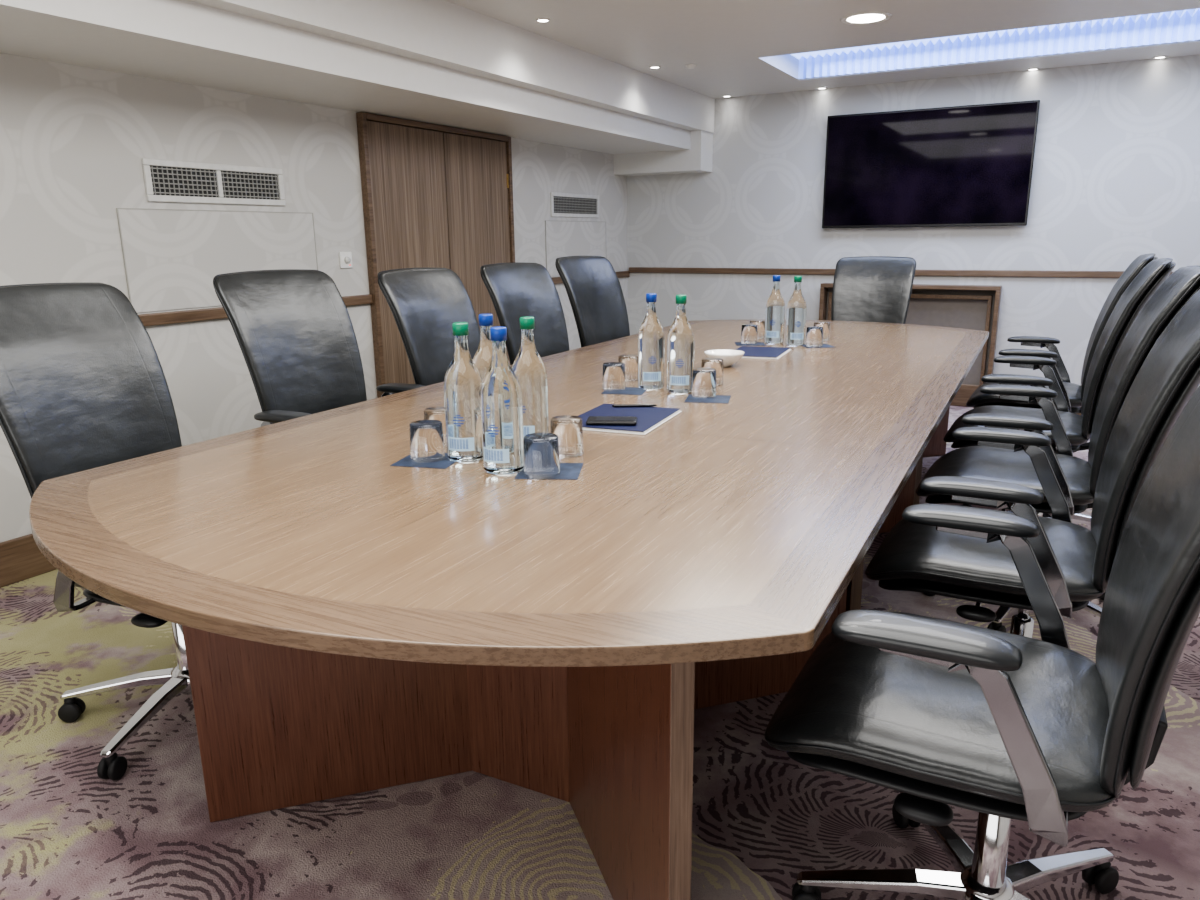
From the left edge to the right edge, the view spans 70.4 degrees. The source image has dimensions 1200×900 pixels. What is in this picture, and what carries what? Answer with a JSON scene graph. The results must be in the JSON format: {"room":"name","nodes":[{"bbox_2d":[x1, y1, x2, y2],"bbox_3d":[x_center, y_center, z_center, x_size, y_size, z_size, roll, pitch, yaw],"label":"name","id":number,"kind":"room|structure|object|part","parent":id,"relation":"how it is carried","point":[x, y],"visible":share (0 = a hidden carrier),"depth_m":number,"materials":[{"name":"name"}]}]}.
{"room":"conference room","nodes":[
{"label":"conference room","id":0,"kind":"room"},
{"bbox_2d":[0,53,626,542],"bbox_3d":[-1.831,-0.981,3.869,0.100,2.600,8.650,7,16,28],"label":"wall","id":1,"kind":"structure","parent":0,"point":[75,139],"depth_m":3.77,"materials":[{"name":"paint"}]},
{"bbox_2d":[0,534,55,587],"bbox_3d":[-2.535,0.555,2.771,0.020,0.170,5.237,7,16,28],"label":"baseboard","id":2,"kind":"structure","parent":1,"relation":"attached to","point":[21,559],"depth_m":3.28,"materials":[{"name":"brown wood"}]},
{"bbox_2d":[142,158,284,205],"bbox_3d":[-1.734,-1.213,3.875,0.014,0.175,0.728,7,16,28],"label":"air vent","id":3,"kind":"object","parent":1,"relation":"in","point":[217,184],"visible":1,"depth_m":3.83,"materials":[{"name":"white metal"}]},
{"bbox_2d":[150,166,218,196],"bbox_3d":[-1.817,-1.175,3.727,0.008,0.119,0.324,7,16,28],"label":"grille","id":4,"kind":"object","parent":3,"relation":"attached to","point":[166,181],"depth_m":3.72,"materials":[{"name":"white metal"}]},
{"bbox_2d":[221,171,279,199],"bbox_3d":[-1.651,-1.251,4.023,0.008,0.119,0.324,7,16,28],"label":"grille","id":5,"kind":"object","parent":3,"relation":"attached to","point":[236,185],"depth_m":4.02,"materials":[{"name":"white metal"}]},
{"bbox_2d":[116,208,317,312],"bbox_3d":[-1.724,-0.897,3.972,0.008,0.426,1.045,7,16,28],"label":"access panel","id":6,"kind":"object","parent":1,"relation":"attached to","point":[172,258],"visible":0.73,"depth_m":3.82,"materials":[{"name":"paint"}]},
{"bbox_2d":[138,294,372,326],"bbox_3d":[-2.542,-0.280,2.560,0.025,0.052,5.237,7,16,28],"label":"trim","id":7,"kind":"structure","parent":1,"relation":"attached to","point":[163,318],"depth_m":3.81,"materials":[{"name":"brown wood"}]},
{"bbox_2d":[339,252,352,267],"bbox_3d":[-1.368,-1.026,4.593,0.026,0.086,0.086,7,16,28],"label":"wall switch","id":8,"kind":"object","parent":1,"relation":"attached to","point":[345,258],"visible":1,"depth_m":4.58,"materials":[{"name":"white plastic"}]},
{"bbox_2d":[356,112,514,397],"bbox_3d":[-0.943,-1.022,5.372,0.045,1.930,1.402,7,16,28],"label":"door","id":9,"kind":"structure","parent":1,"relation":"in","point":[434,196],"depth_m":5.09,"materials":[{"name":"brown wood"}]},
{"bbox_2d":[550,192,598,217],"bbox_3d":[-0.187,-1.904,6.622,0.014,0.176,0.734,7,16,28],"label":"air vent","id":10,"kind":"object","parent":1,"relation":"in","point":[562,204],"visible":1,"depth_m":6.59,"materials":[{"name":"white metal"}]},
{"bbox_2d":[553,196,596,213],"bbox_3d":[-0.187,-1.904,6.621,0.008,0.120,0.678,7,16,28],"label":"grille","id":11,"kind":"object","parent":10,"relation":"attached to","point":[561,204],"depth_m":6.61,"materials":[{"name":"white metal"}]},
{"bbox_2d":[545,220,605,275],"bbox_3d":[-0.176,-1.598,6.718,0.008,0.408,0.942,7,16,28],"label":"access panel","id":12,"kind":"object","parent":1,"relation":"attached to","point":[562,238],"visible":0.73,"depth_m":6.63,"materials":[{"name":"paint"}]},
{"bbox_2d":[551,271,629,283],"bbox_3d":[-0.181,-1.360,6.746,0.025,0.052,1.812,7,16,28],"label":"trim","id":13,"kind":"structure","parent":1,"relation":"attached to","point":[557,280],"depth_m":7.32,"materials":[{"name":"brown wood"}]},
{"bbox_2d":[0,406,1199,899],"bbox_3d":[0.606,0.625,2.907,5.620,0.100,8.650,7,16,28],"label":"floor","id":14,"kind":"structure","parent":0,"point":[762,817],"depth_m":1.91,"materials":[{"name":"carpet"}]},
{"bbox_2d":[0,282,191,779],"bbox_3d":[-1.139,0.160,2.232,0.771,1.166,0.696,3,15,16],"label":"office chair","id":15,"kind":"object","parent":14,"relation":"on","point":[84,386],"visible":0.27,"depth_m":2.21,"materials":[{"name":"black leather"}]},
{"bbox_3d":[-1.143,0.241,2.043,0.269,0.288,0.202,3,15,16],"label":"armrest","id":16,"kind":"part","parent":15,"relation":"part of","materials":[{"name":"metal"}]},
{"bbox_3d":[-1.377,-0.084,2.246,0.229,0.690,0.524,3,15,16],"label":"backrest","id":17,"kind":"part","parent":15,"relation":"part of","materials":[{"name":"black leather"}]},
{"bbox_3d":[-1.317,0.643,2.331,0.306,0.057,0.046,-3,14,-8],"label":"leg","id":18,"kind":"part","parent":15,"relation":"part of","materials":[{"name":"silver metal"}]},
{"bbox_3d":[-1.167,0.678,2.182,0.046,0.057,0.306,2,14,10],"label":"leg","id":19,"kind":"part","parent":15,"relation":"part of","materials":[{"name":"silver metal"}]},
{"bbox_3d":[-1.098,0.414,2.075,0.090,0.030,0.060,3,15,16],"label":"lever knob","id":20,"kind":"part","parent":15,"relation":"part of","materials":[{"name":"black plastic"}]},
{"bbox_2d":[213,269,424,426],"bbox_3d":[-0.879,-0.045,3.040,0.752,1.166,0.682,7,16,27],"label":"office chair","id":21,"kind":"object","parent":14,"relation":"on","point":[293,329],"visible":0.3,"depth_m":3.04,"materials":[{"name":"leather"}]},
{"bbox_3d":[-1.042,-0.003,2.902,0.269,0.288,0.202,7,16,27],"label":"armrest","id":22,"kind":"part","parent":21,"relation":"part of","materials":[{"name":"metal"}]},
{"bbox_3d":[-1.101,-0.299,3.091,0.229,0.690,0.524,7,16,27],"label":"backrest","id":23,"kind":"part","parent":21,"relation":"part of","materials":[{"name":"black leather"}]},
{"bbox_3d":[-0.856,-0.091,3.247,0.269,0.288,0.202,7,16,27],"label":"armrest","id":24,"kind":"part","parent":21,"relation":"part of","materials":[{"name":"metal"}]},
{"bbox_2d":[378,268,479,385],"bbox_3d":[-0.486,-0.185,3.618,0.752,1.149,0.679,6,16,26],"label":"office chair","id":25,"kind":"object","parent":14,"relation":"on","point":[424,304],"visible":0.23,"depth_m":3.58,"materials":[{"name":"leather"}]},
{"bbox_2d":[29,319,988,899],"bbox_3d":[0.438,0.066,3.417,1.770,0.738,4.750,6,16,26],"label":"conference table","id":26,"kind":"object","parent":14,"relation":"on","point":[352,621],"visible":0.84,"depth_m":1.78,"materials":[{"name":"brown wood"}]},
{"bbox_2d":[390,453,454,468],"bbox_3d":[-0.420,0.024,2.100,0.144,0.001,0.144,3,14,13],"label":"coaster","id":27,"kind":"object","parent":26,"relation":"on","point":[406,461],"visible":0.5,"depth_m":2.06,"materials":[{"name":"paper"}]},
{"bbox_2d":[409,420,444,462],"bbox_3d":[-0.427,-0.023,2.098,0.084,0.090,0.084,7,16,28],"label":"tumbler","id":28,"kind":"object","parent":27,"relation":"on","point":[426,436],"visible":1,"depth_m":2.07,"materials":[{"name":"clear glass"}]},
{"bbox_2d":[424,407,446,445],"bbox_3d":[-0.426,-0.064,2.262,0.084,0.090,0.084,7,16,28],"label":"tumbler","id":29,"kind":"object","parent":26,"relation":"on","point":[433,413],"visible":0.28,"depth_m":2.22,"materials":[{"name":"clear glass"}]},
{"bbox_2d":[444,322,482,461],"bbox_3d":[-0.331,-0.141,2.064,0.095,0.335,0.096,5,15,21],"label":"water bottle","id":30,"kind":"object","parent":26,"relation":"on","point":[462,380],"visible":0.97,"depth_m":2.03,"materials":[{"name":"clear glass"}]},
{"bbox_2d":[450,439,468,448],"bbox_3d":[-0.342,-0.015,2.052,0.049,0.023,0.007,3,15,15],"label":"label","id":31,"kind":"object","parent":30,"relation":"on","point":[454,443],"depth_m":2.05,"materials":[{"name":"white paper"}]},
{"bbox_2d":[473,314,492,380],"bbox_3d":[-0.300,-0.196,2.283,0.095,0.335,0.096,0,14,3],"label":"water bottle","id":32,"kind":"object","parent":26,"relation":"on","point":[482,358],"visible":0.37,"depth_m":2.24,"materials":[{"name":"clear glass"}]},
{"bbox_2d":[480,326,523,474],"bbox_3d":[-0.227,-0.114,1.952,0.095,0.335,0.096,8,16,31],"label":"water bottle","id":33,"kind":"object","parent":26,"relation":"on","point":[500,393],"visible":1,"depth_m":1.92,"materials":[{"name":"clear glass"}]},
{"bbox_2d":[485,449,502,460],"bbox_3d":[-0.245,0.012,1.942,0.049,0.023,0.007,6,15,24],"label":"label","id":34,"kind":"object","parent":33,"relation":"on","point":[490,454],"depth_m":1.94,"materials":[{"name":"white paper"}]},
{"bbox_2d":[512,316,548,444],"bbox_3d":[-0.183,-0.173,2.189,0.095,0.335,0.096,9,17,35],"label":"water bottle","id":35,"kind":"object","parent":26,"relation":"on","point":[528,366],"visible":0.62,"depth_m":2.15,"materials":[{"name":"clear glass"}]},
{"bbox_2d":[514,463,582,479],"bbox_3d":[-0.117,0.049,1.989,0.144,0.001,0.144,0,14,4],"label":"coaster","id":36,"kind":"object","parent":26,"relation":"on","point":[568,471],"visible":0.57,"depth_m":1.97,"materials":[{"name":"paper"}]},
{"bbox_2d":[524,433,559,478],"bbox_3d":[-0.134,0.013,1.945,0.084,0.090,0.084,7,16,28],"label":"tumbler","id":37,"kind":"object","parent":36,"relation":"on","point":[541,450],"visible":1,"depth_m":1.91,"materials":[{"name":"clear glass"}]},
{"bbox_2d":[550,415,583,457],"bbox_3d":[-0.084,-0.035,2.132,0.084,0.090,0.084,7,16,28],"label":"tumbler","id":38,"kind":"object","parent":26,"relation":"on","point":[568,429],"visible":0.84,"depth_m":2.10,"materials":[{"name":"clear glass"}]},
{"bbox_2d":[601,387,646,394],"bbox_3d":[0.088,-0.209,3.010,0.144,0.001,0.144,3,14,12],"label":"coaster","id":39,"kind":"object","parent":26,"relation":"on","point":[628,390],"visible":0.71,"depth_m":2.99,"materials":[{"name":"paper"}]},
{"bbox_2d":[602,362,625,390],"bbox_3d":[0.050,-0.264,3.040,0.084,0.090,0.084,7,16,28],"label":"tumbler","id":40,"kind":"object","parent":39,"relation":"on","point":[613,372],"visible":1,"depth_m":3.01,"materials":[{"name":"clear glass"}]},
{"bbox_2d":[618,355,637,380],"bbox_3d":[0.110,-0.312,3.228,0.084,0.090,0.084,7,16,28],"label":"tumbler","id":41,"kind":"object","parent":26,"relation":"on","point":[630,361],"visible":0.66,"depth_m":3.19,"materials":[{"name":"clear glass"}]},
{"bbox_2d":[579,403,681,434],"bbox_3d":[0.069,-0.096,2.533,0.260,0.010,0.340,5,15,22],"label":"notepad","id":42,"kind":"object","parent":26,"relation":"on","point":[649,418],"visible":0.77,"depth_m":2.53,"materials":[{"name":"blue paper"}]},
{"bbox_2d":[586,416,637,424],"bbox_3d":[0.034,-0.084,2.439,0.144,0.013,0.072,1,14,6],"label":"handset","id":43,"kind":"object","parent":42,"relation":"on","point":[592,420],"visible":1,"depth_m":2.41,"materials":[{"name":"black plastic"}]},
{"bbox_2d":[612,404,656,406],"bbox_3d":[0.109,-0.139,2.665,0.140,0.009,0.009,-1,14,0],"label":"pen","id":44,"kind":"object","parent":42,"relation":"on","point":[614,405],"visible":1,"depth_m":2.66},
{"bbox_2d":[638,293,664,389],"bbox_3d":[0.182,-0.387,3.022,0.095,0.335,0.096,2,14,9],"label":"water bottle","id":45,"kind":"object","parent":26,"relation":"on","point":[651,341],"visible":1,"depth_m":2.99,"materials":[{"name":"clear glass"}]},
{"bbox_2d":[644,373,657,379],"bbox_3d":[0.181,-0.260,3.008,0.049,0.023,0.007,0,14,3],"label":"print","id":46,"kind":"object","parent":45,"relation":"on","point":[647,376],"depth_m":3.01},
{"bbox_2d":[666,295,693,393],"bbox_3d":[0.278,-0.366,2.938,0.095,0.335,0.096,4,15,19],"label":"water bottle","id":47,"kind":"object","parent":26,"relation":"on","point":[680,338],"visible":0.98,"depth_m":2.91,"materials":[{"name":"clear glass"}]},
{"bbox_2d":[672,377,685,383],"bbox_3d":[0.270,-0.240,2.924,0.049,0.023,0.007,3,14,12],"label":"print","id":48,"kind":"object","parent":47,"relation":"on","point":[675,380],"depth_m":2.92},
{"bbox_2d":[684,394,730,403],"bbox_3d":[0.361,-0.171,2.845,0.144,0.001,0.144,2,14,12],"label":"coaster","id":49,"kind":"object","parent":26,"relation":"on","point":[724,399],"visible":0.93,"depth_m":2.83,"materials":[{"name":"paper"}]},
{"bbox_2d":[692,368,715,397],"bbox_3d":[0.354,-0.229,2.888,0.084,0.090,0.084,7,16,28],"label":"tumbler","id":50,"kind":"object","parent":49,"relation":"on","point":[703,379],"visible":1,"depth_m":2.86,"materials":[{"name":"clear glass"}]},
{"bbox_2d":[701,358,722,384],"bbox_3d":[0.412,-0.288,3.121,0.084,0.090,0.084,7,16,28],"label":"tumbler","id":51,"kind":"object","parent":26,"relation":"on","point":[716,363],"visible":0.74,"depth_m":3.09,"materials":[{"name":"clear glass"}]},
{"bbox_2d":[704,349,744,366],"bbox_3d":[0.519,-0.381,3.554,0.168,0.058,0.168,7,16,28],"label":"bowl","id":52,"kind":"object","parent":26,"relation":"on","point":[730,357],"visible":0.8,"depth_m":3.51,"materials":[{"name":"white ceramic"}]},
{"bbox_2d":[735,342,765,345],"bbox_3d":[0.754,-0.533,4.273,0.144,0.001,0.144,1,14,5],"label":"coaster","id":53,"kind":"object","parent":26,"relation":"on","point":[736,343],"visible":0.93,"depth_m":4.25,"materials":[{"name":"paper"}]},
{"bbox_2d":[741,324,757,343],"bbox_3d":[0.756,-0.588,4.302,0.084,0.090,0.084,7,16,28],"label":"tumbler","id":54,"kind":"object","parent":53,"relation":"on","point":[748,331],"visible":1,"depth_m":4.27,"materials":[{"name":"clear glass"}]},
{"bbox_2d":[750,320,764,338],"bbox_3d":[0.834,-0.640,4.508,0.084,0.090,0.084,7,16,28],"label":"tumbler","id":55,"kind":"object","parent":26,"relation":"on","point":[761,323],"visible":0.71,"depth_m":4.47,"materials":[{"name":"clear glass"}]},
{"bbox_2d":[736,346,790,359],"bbox_3d":[0.733,-0.450,3.918,0.236,0.010,0.340,5,15,22],"label":"notepad","id":56,"kind":"object","parent":26,"relation":"on","point":[754,352],"visible":0.75,"depth_m":3.89,"materials":[{"name":"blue paper"}]},
{"bbox_2d":[765,275,784,343],"bbox_3d":[0.879,-0.705,4.261,0.095,0.335,0.096,10,17,36],"label":"water bottle","id":57,"kind":"object","parent":26,"relation":"on","point":[775,305],"visible":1,"depth_m":4.23,"materials":[{"name":"clear glass"}]},
{"bbox_2d":[785,276,806,345],"bbox_3d":[0.965,-0.684,4.174,0.095,0.335,0.096,2,14,11],"label":"water bottle","id":58,"kind":"object","parent":26,"relation":"on","point":[796,306],"visible":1,"depth_m":4.15,"materials":[{"name":"clear glass"}]},
{"bbox_2d":[801,344,835,347],"bbox_3d":[1.064,-0.510,4.168,0.144,0.001,0.144,-2,14,-4],"label":"coaster","id":59,"kind":"object","parent":26,"relation":"on","point":[824,345],"visible":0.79,"depth_m":4.14,"materials":[{"name":"paper"}]},
{"bbox_2d":[805,326,822,346],"bbox_3d":[1.049,-0.555,4.158,0.084,0.090,0.084,7,16,28],"label":"tumbler","id":60,"kind":"object","parent":59,"relation":"on","point":[814,334],"visible":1,"depth_m":4.13,"materials":[{"name":"clear glass"}]},
{"bbox_2d":[814,321,829,340],"bbox_3d":[1.144,-0.615,4.392,0.084,0.090,0.084,7,16,28],"label":"tumbler","id":61,"kind":"object","parent":26,"relation":"on","point":[826,325],"visible":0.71,"depth_m":4.36,"materials":[{"name":"clear glass"}]},
{"bbox_2d":[480,262,568,364],"bbox_3d":[-0.158,-0.334,4.197,0.764,1.149,0.690,8,16,31],"label":"office chair","id":62,"kind":"object","parent":14,"relation":"on","point":[516,290],"visible":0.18,"depth_m":4.25,"materials":[{"name":"leather"}]},
{"bbox_2d":[555,256,629,346],"bbox_3d":[0.177,-0.495,4.789,0.768,1.166,0.693,8,17,32],"label":"office chair","id":63,"kind":"object","parent":14,"relation":"on","point":[592,285],"visible":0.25,"depth_m":4.81,"materials":[{"name":"leather"}]},
{"bbox_2d":[831,256,915,323],"bbox_3d":[1.672,-0.656,5.449,0.653,1.126,0.724,7,16,28],"label":"office chair","id":64,"kind":"object","parent":14,"relation":"on","point":[865,288],"visible":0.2,"depth_m":5.55,"materials":[{"name":"leather"}]},
{"bbox_2d":[819,283,1001,386],"bbox_3d":[2.311,-0.804,6.478,1.279,0.900,0.120,7,16,28],"label":"surround","id":65,"kind":"object","parent":14,"relation":"on","point":[973,307],"visible":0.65,"depth_m":6.29,"materials":[{"name":"brown wood"}]},
{"bbox_2d":[764,385,1199,899],"bbox_3d":[0.693,0.340,1.432,0.772,1.166,0.697,7,16,28],"label":"office chair","id":66,"kind":"object","parent":14,"relation":"on","point":[1003,727],"visible":1,"depth_m":1.35,"materials":[{"name":"leather"}]},
{"bbox_3d":[0.526,0.807,1.593,0.306,0.057,0.046,3,14,12],"label":"leg","id":67,"kind":"part","parent":66,"relation":"part of","materials":[{"name":"silver metal"}]},
{"bbox_3d":[0.518,0.575,1.361,0.090,0.030,0.060,7,16,28],"label":"lever knob","id":68,"kind":"part","parent":66,"relation":"part of","materials":[{"name":"black plastic"}]},
{"bbox_3d":[0.687,0.771,1.730,0.046,0.057,0.306,-2,14,-5],"label":"leg","id":69,"kind":"part","parent":66,"relation":"part of","materials":[{"name":"silver metal"}]},
{"bbox_3d":[0.609,0.452,1.514,0.540,0.113,0.540,7,16,28],"label":"seat","id":70,"kind":"part","parent":66,"relation":"part of","materials":[{"name":"black leather"}]},
{"bbox_3d":[0.570,0.386,1.282,0.269,0.288,0.202,7,16,28],"label":"armrest","id":71,"kind":"part","parent":66,"relation":"part of","materials":[{"name":"metal"}]},
{"bbox_3d":[0.611,0.855,1.401,0.046,0.057,0.306,8,16,30],"label":"leg","id":72,"kind":"part","parent":66,"relation":"part of","materials":[{"name":"silver metal"}]},
{"bbox_3d":[0.763,0.298,1.624,0.269,0.288,0.202,7,16,28],"label":"armrest","id":73,"kind":"part","parent":66,"relation":"part of","materials":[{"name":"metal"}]},
{"bbox_3d":[0.825,0.847,1.420,0.046,0.057,0.306,-13,18,-40],"label":"leg","id":74,"kind":"part","parent":66,"relation":"part of","materials":[{"name":"silver metal"}]},
{"bbox_3d":[0.872,0.796,1.623,0.306,0.057,0.046,-7,15,-22],"label":"leg","id":75,"kind":"part","parent":66,"relation":"part of","materials":[{"name":"silver metal"}]},
{"bbox_3d":[0.910,0.137,1.263,0.229,0.690,0.524,7,16,28],"label":"backrest","id":76,"kind":"part","parent":66,"relation":"part of","materials":[{"name":"black leather"}]},
{"bbox_2d":[865,290,1199,637],"bbox_3d":[1.091,0.159,2.137,0.772,1.166,0.697,7,16,28],"label":"office chair","id":77,"kind":"object","parent":14,"relation":"on","point":[1076,561],"visible":0.66,"depth_m":2.01,"materials":[{"name":"leather"}]},
{"bbox_3d":[0.911,0.396,2.058,0.090,0.030,0.060,7,16,28],"label":"lever knob","id":78,"kind":"part","parent":77,"relation":"part of","materials":[{"name":"black plastic"}]},
{"bbox_3d":[1.002,0.273,2.211,0.540,0.113,0.540,7,16,28],"label":"seat","id":79,"kind":"part","parent":77,"relation":"part of","materials":[{"name":"black leather"}]},
{"bbox_3d":[0.963,0.206,1.979,0.269,0.288,0.202,7,16,28],"label":"armrest","id":80,"kind":"part","parent":77,"relation":"part of","materials":[{"name":"metal"}]},
{"bbox_3d":[1.156,0.119,2.321,0.269,0.288,0.202,7,16,28],"label":"armrest","id":81,"kind":"part","parent":77,"relation":"part of","materials":[{"name":"metal"}]},
{"bbox_3d":[1.303,-0.042,1.960,0.229,0.690,0.524,7,16,28],"label":"backrest","id":82,"kind":"part","parent":77,"relation":"part of","materials":[{"name":"black leather"}]},
{"bbox_2d":[916,266,1199,631],"bbox_3d":[1.473,-0.014,2.812,0.751,1.166,0.677,7,16,28],"label":"office chair","id":83,"kind":"object","parent":14,"relation":"on","point":[1077,478],"visible":0.56,"depth_m":2.72,"materials":[{"name":"leather"}]},
{"bbox_3d":[1.357,0.496,2.800,0.046,0.057,0.306,12,19,41],"label":"leg","id":84,"kind":"part","parent":83,"relation":"part of","materials":[{"name":"silver metal"}]},
{"bbox_3d":[1.385,0.098,2.891,0.540,0.113,0.540,7,16,28],"label":"seat","id":85,"kind":"part","parent":83,"relation":"part of","materials":[{"name":"black leather"}]},
{"bbox_3d":[1.347,0.032,2.659,0.269,0.288,0.202,7,16,28],"label":"armrest","id":86,"kind":"part","parent":83,"relation":"part of","materials":[{"name":"metal"}]},
{"bbox_3d":[1.539,-0.056,3.001,0.269,0.288,0.202,7,16,28],"label":"armrest","id":87,"kind":"part","parent":83,"relation":"part of","materials":[{"name":"metal"}]},
{"bbox_3d":[1.571,0.499,2.776,0.046,0.057,0.306,-8,16,-28],"label":"leg","id":88,"kind":"part","parent":83,"relation":"part of","materials":[{"name":"silver metal"}]},
{"bbox_3d":[1.687,-0.216,2.640,0.229,0.690,0.524,7,16,28],"label":"backrest","id":89,"kind":"part","parent":83,"relation":"part of","materials":[{"name":"black leather"}]},
{"bbox_2d":[943,258,1175,521],"bbox_3d":[1.864,-0.203,3.548,0.765,1.166,0.691,7,16,28],"label":"office chair","id":90,"kind":"object","parent":14,"relation":"on","point":[1078,428],"visible":0.53,"depth_m":3.37,"materials":[{"name":"leather"}]},
{"bbox_3d":[1.775,-0.090,3.623,0.540,0.113,0.540,7,16,28],"label":"seat","id":91,"kind":"part","parent":90,"relation":"part of","materials":[{"name":"black leather"}]},
{"bbox_3d":[1.737,-0.156,3.391,0.269,0.288,0.202,7,16,28],"label":"armrest","id":92,"kind":"part","parent":90,"relation":"part of","materials":[{"name":"leather"}]},
{"bbox_3d":[1.929,-0.244,3.733,0.269,0.288,0.202,7,16,28],"label":"armrest","id":93,"kind":"part","parent":90,"relation":"part of","materials":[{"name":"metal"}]},
{"bbox_3d":[1.869,0.318,3.485,0.046,0.057,0.306,0,14,1],"label":"leg","id":94,"kind":"part","parent":90,"relation":"part of","materials":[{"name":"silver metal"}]},
{"bbox_3d":[2.044,0.286,3.605,0.306,0.057,0.046,4,15,18],"label":"leg","id":95,"kind":"part","parent":90,"relation":"part of","materials":[{"name":"silver metal"}]},
{"bbox_3d":[2.077,-0.404,3.372,0.229,0.690,0.524,7,16,28],"label":"backrest","id":96,"kind":"part","parent":90,"relation":"part of","materials":[{"name":"black leather"}]},
{"bbox_2d":[966,253,1157,413],"bbox_3d":[2.271,-0.388,4.269,0.758,1.166,0.684,7,16,28],"label":"office chair","id":97,"kind":"object","parent":14,"relation":"on","point":[1073,393],"visible":0.48,"depth_m":4.16,"materials":[{"name":"leather"}]},
{"bbox_3d":[2.183,-0.276,4.345,0.540,0.113,0.540,7,16,28],"label":"seat","id":98,"kind":"part","parent":97,"relation":"part of","materials":[{"name":"black leather"}]},
{"bbox_3d":[2.337,-0.429,4.455,0.269,0.288,0.202,7,16,28],"label":"armrest","id":99,"kind":"part","parent":97,"relation":"part of","materials":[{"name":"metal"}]},
{"bbox_3d":[2.144,-0.342,4.114,0.269,0.288,0.202,7,16,28],"label":"armrest","id":100,"kind":"part","parent":97,"relation":"part of","materials":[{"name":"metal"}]},
{"bbox_3d":[2.484,-0.590,4.095,0.229,0.690,0.524,7,16,28],"label":"backrest","id":101,"kind":"part","parent":97,"relation":"part of","materials":[{"name":"black leather"}]},
{"bbox_2d":[0,0,1199,175],"bbox_3d":[0.582,-1.545,2.363,5.420,0.825,8.450,7,16,28],"label":"ceiling","id":102,"kind":"structure","parent":0,"point":[582,78],"depth_m":4.25,"materials":[{"name":"white paint"}]},
{"bbox_2d":[536,18,549,22],"bbox_3d":[-0.288,-2.167,4.290,0.070,0.006,0.070,7,16,28],"label":"recessed light","id":103,"kind":"object","parent":102,"relation":"in","point":[540,20],"visible":1,"depth_m":4.29,"materials":[{"name":"white"}]},
{"bbox_2d":[685,64,696,68],"bbox_3d":[0.585,-2.462,5.462,0.076,0.022,0.076,7,16,28],"label":"ceiling sensor","id":104,"kind":"object","parent":102,"relation":"attached to","point":[689,66],"visible":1,"depth_m":5.44,"materials":[{"name":"white plastic"}]},
{"bbox_2d":[841,12,891,24],"bbox_3d":[1.352,-2.193,4.321,0.250,0.006,0.250,7,16,28],"label":"recessed light","id":105,"kind":"object","parent":102,"relation":"in","point":[864,18],"visible":1,"depth_m":4.32,"materials":[{"name":"white"}]},
{"bbox_2d":[791,8,1199,78],"bbox_3d":[2.670,-2.434,4.840,3.360,0.169,0.910,7,16,28],"label":"ceiling light","id":106,"kind":"object","parent":102,"relation":"attached to","point":[1182,25],"depth_m":5.36,"materials":[{"name":"blue"}]},
{"bbox_2d":[1154,56,1166,58],"bbox_3d":[3.538,-2.480,5.371,0.070,0.006,0.070,7,16,28],"label":"recessed light","id":107,"kind":"object","parent":102,"relation":"in","point":[1157,57],"visible":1,"depth_m":5.37,"materials":[{"name":"white"}]},
{"bbox_2d":[627,55,1199,387],"bbox_3d":[2.640,-1.617,6.213,5.420,2.600,0.100,7,16,28],"label":"wall","id":108,"kind":"structure","parent":0,"point":[1116,173],"depth_m":6.11,"materials":[{"name":"paint"}]},
{"bbox_2d":[629,267,1172,277],"bbox_3d":[2.625,-1.297,6.231,5.395,0.046,0.025,7,16,28],"label":"trim","id":109,"kind":"structure","parent":108,"relation":"attached to","point":[974,273],"depth_m":6.31,"materials":[{"name":"brown wood"}]},
{"bbox_2d":[822,100,1039,227],"bbox_3d":[2.349,-2.038,6.163,1.422,0.816,0.080,7,16,28],"label":"television","id":110,"kind":"object","parent":108,"relation":"attached to","point":[968,165],"visible":1,"depth_m":6.10,"materials":[{"name":"black glass"}]},
{"bbox_2d":[950,384,1080,415],"bbox_3d":[2.625,-0.426,6.457,5.420,0.170,0.020,7,16,28],"label":"baseboard","id":111,"kind":"structure","parent":108,"relation":"attached to","point":[965,391],"depth_m":6.39,"materials":[{"name":"brown wood"}]}
]}

